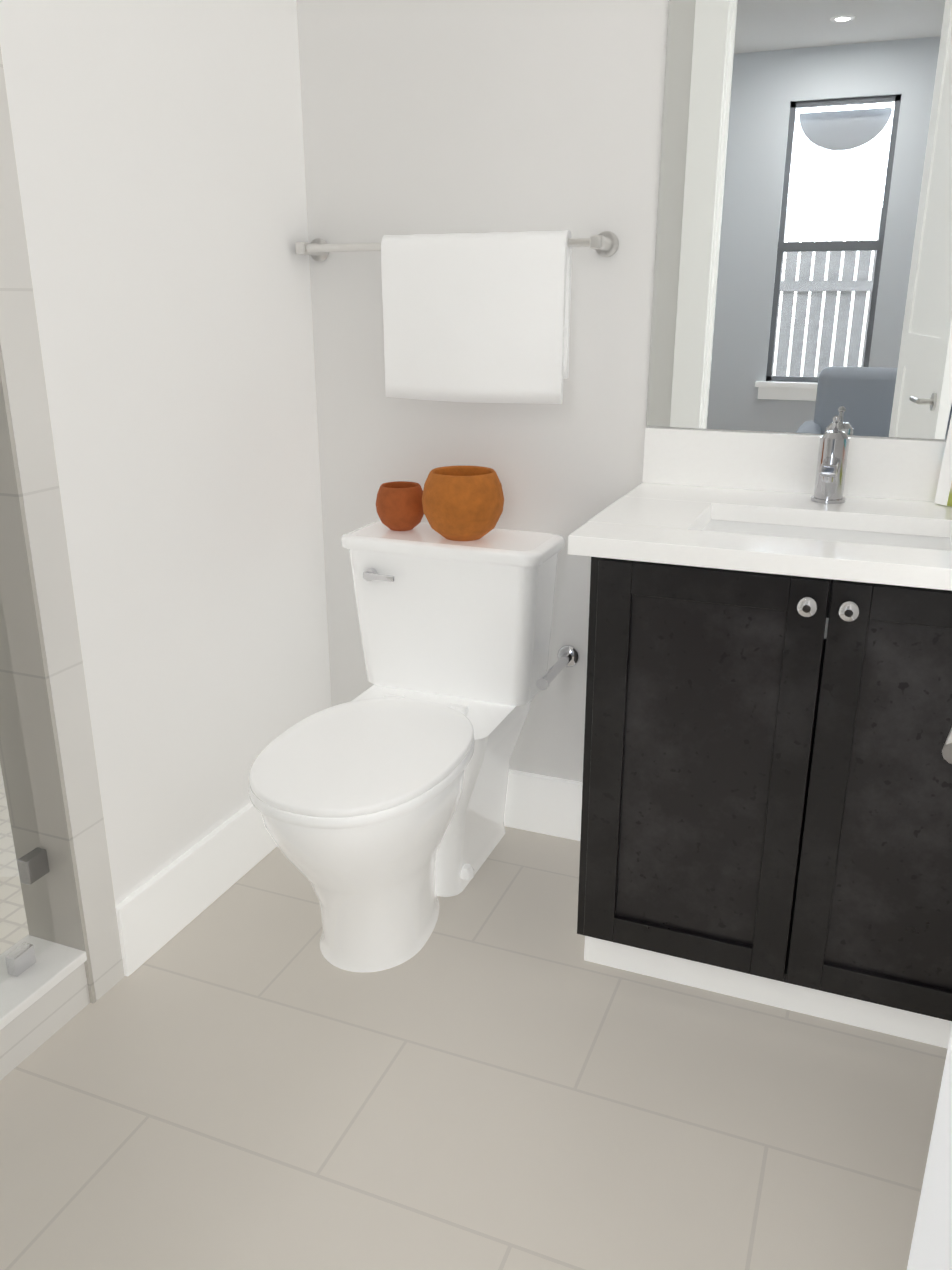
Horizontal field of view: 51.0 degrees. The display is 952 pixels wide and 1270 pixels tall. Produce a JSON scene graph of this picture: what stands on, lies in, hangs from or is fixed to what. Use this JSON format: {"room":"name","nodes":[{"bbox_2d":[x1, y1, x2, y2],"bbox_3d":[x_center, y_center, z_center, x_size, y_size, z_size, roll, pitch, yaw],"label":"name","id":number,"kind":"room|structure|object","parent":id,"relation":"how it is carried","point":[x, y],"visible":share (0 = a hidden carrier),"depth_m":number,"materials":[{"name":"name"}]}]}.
{"room":"bathroom","nodes":[
{"label":"bathroom","id":0,"kind":"room"},
{"bbox_2d":[0,764,3,788],"bbox_3d":[-1.514,-0.692,1.590,0.100,2.750,2.040,7,20,21],"label":"wall","id":1,"kind":"structure","parent":0,"point":[1,776],"depth_m":2.57,"materials":[{"name":"tile"}]},
{"bbox_2d":[0,0,331,905],"bbox_3d":[-0.593,-0.769,1.820,0.117,2.750,0.900,7,20,21],"label":"wall","id":2,"kind":"structure","parent":0,"point":[158,150],"depth_m":1.87,"materials":[{"name":"white paint"}]},
{"bbox_2d":[0,47,124,1003],"bbox_3d":[-0.594,-0.768,1.817,0.133,2.750,0.908,7,20,21],"label":"tiled wall","id":3,"kind":"structure","parent":2,"relation":"attached to","point":[41,630],"depth_m":1.65,"materials":[{"name":"white tile"}]},
{"bbox_2d":[115,802,276,975],"bbox_3d":[-0.518,0.460,2.244,0.016,0.150,0.824,7,20,21],"label":"baseboard","id":4,"kind":"structure","parent":2,"relation":"attached to","point":[158,911],"depth_m":2.05,"materials":[{"name":"white"}]},
{"bbox_2d":[0,826,947,1269],"bbox_3d":[-0.343,0.792,1.647,2.585,0.100,2.140,7,20,21],"label":"floor","id":5,"kind":"structure","parent":0,"point":[494,1072],"depth_m":1.59,"materials":[{"name":"tile"}]},
{"bbox_2d":[0,788,28,953],"bbox_3d":[-1.142,0.625,1.942,0.655,0.030,1.920,7,20,21],"label":"shower pan","id":6,"kind":"object","parent":5,"relation":"on","point":[2,877],"depth_m":2.13,"materials":[{"name":"tile"}]},
{"bbox_2d":[0,935,89,1079],"bbox_3d":[-0.953,0.764,1.392,0.137,0.115,1.012,7,20,21],"label":"shower curb","id":7,"kind":"object","parent":5,"relation":"on","point":[44,997],"visible":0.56,"depth_m":1.73,"materials":[{"name":"tile"}]},
{"bbox_2d":[248,520,564,972],"bbox_3d":[-0.159,0.220,2.024,0.460,0.744,0.785,7,20,21],"label":"toilet","id":8,"kind":"object","parent":5,"relation":"on","point":[379,804],"visible":1,"depth_m":2.03,"materials":[{"name":"white ceramic"}]},
{"bbox_2d":[376,481,423,530],"bbox_3d":[-0.165,-0.281,2.191,0.110,0.098,0.110,7,20,21],"label":"bowl","id":9,"kind":"object","parent":8,"relation":"on","point":[399,506],"visible":0.98,"depth_m":2.15,"materials":[{"name":"ceramic"}]},
{"bbox_2d":[422,466,503,540],"bbox_3d":[-0.028,-0.277,2.107,0.174,0.142,0.174,7,20,21],"label":"bowl","id":10,"kind":"object","parent":8,"relation":"on","point":[462,503],"visible":1,"depth_m":2.04,"materials":[{"name":"ceramic"}]},
{"bbox_2d":[568,427,951,1047],"bbox_3d":[0.620,0.167,1.813,0.805,0.979,0.555,7,20,21],"label":"bathroom vanity","id":11,"kind":"object","parent":5,"relation":"on","point":[766,815],"visible":1,"depth_m":1.64,"materials":[{"name":"black wood"}]},
{"bbox_2d":[811,415,849,503],"bbox_3d":[0.646,-0.316,1.813,0.062,0.159,0.146,7,20,21],"label":"faucet","id":12,"kind":"object","parent":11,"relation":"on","point":[831,465],"visible":1,"depth_m":1.83,"materials":[{"name":"silver metal"}]},
{"bbox_2d":[296,0,945,781],"bbox_3d":[0.388,-0.815,1.956,1.830,2.750,0.100,7,20,21],"label":"wall","id":13,"kind":"structure","parent":0,"point":[454,116],"depth_m":2.06,"materials":[{"name":"white paint"}]},
{"bbox_2d":[295,231,618,260],"bbox_3d":[-0.059,-0.798,2.047,0.698,0.048,0.084,7,20,21],"label":"bar","id":14,"kind":"object","parent":13,"relation":"attached to","point":[604,243],"visible":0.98,"depth_m":2.08,"materials":[{"name":"silver metal"}]},
{"bbox_2d":[381,230,571,403],"bbox_3d":[-0.005,-0.647,2.041,0.395,0.329,0.051,7,20,21],"label":"hanging towel","id":15,"kind":"object","parent":14,"relation":"hanging from","point":[476,317],"visible":0.98,"depth_m":2.02,"materials":[{"name":"white fabric"}]},
{"bbox_2d":[504,769,582,840],"bbox_3d":[0.014,0.390,2.452,0.777,0.150,0.019,7,20,21],"label":"baseboard","id":16,"kind":"structure","parent":13,"relation":"attached to","point":[548,805],"depth_m":2.39,"materials":[{"name":"white"}]},
{"bbox_2d":[536,645,579,689],"bbox_3d":[0.175,0.075,2.180,0.052,0.052,0.192,7,20,21],"label":"toilet paper holder","id":17,"kind":"object","parent":13,"relation":"attached to","point":[568,655],"visible":1,"depth_m":2.20,"materials":[{"name":"silver metal"}]},
{"bbox_2d":[647,0,951,439],"bbox_3d":[0.723,-0.895,1.726,0.805,1.086,0.006,7,20,21],"label":"wall mirror","id":18,"kind":"object","parent":13,"relation":"attached to","point":[803,274],"visible":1,"depth_m":1.82,"materials":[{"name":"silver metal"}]},
{"bbox_2d":[934,414,951,506],"bbox_3d":[0.916,-0.338,1.717,0.037,0.263,0.224,-10,21,-26],"label":"picture","id":19,"kind":"object","parent":13,"relation":"attached to","point":[944,493],"visible":1,"depth_m":1.82,"materials":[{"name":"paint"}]},
{"bbox_3d":[-0.417,-0.221,0.189,1.730,2.750,0.120,7,20,21],"label":"wall","id":20,"kind":"structure","parent":0,"visible":0},
{"bbox_2d":[0,590,55,982],"bbox_3d":[-0.953,-0.255,1.050,0.114,2.035,1.011,7,20,21],"label":"shower glass door","id":21,"kind":"structure","parent":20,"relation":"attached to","point":[33,865],"depth_m":1.72,"materials":[{"name":"clear glass"}]},
{"bbox_2d":[907,728,951,1269],"bbox_3d":[0.291,-0.135,0.381,0.198,2.448,0.708,7,20,21],"label":"entry door","id":22,"kind":"structure","parent":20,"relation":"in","point":[931,1246],"depth_m":0.16,"materials":[{"name":"white"}]}
]}

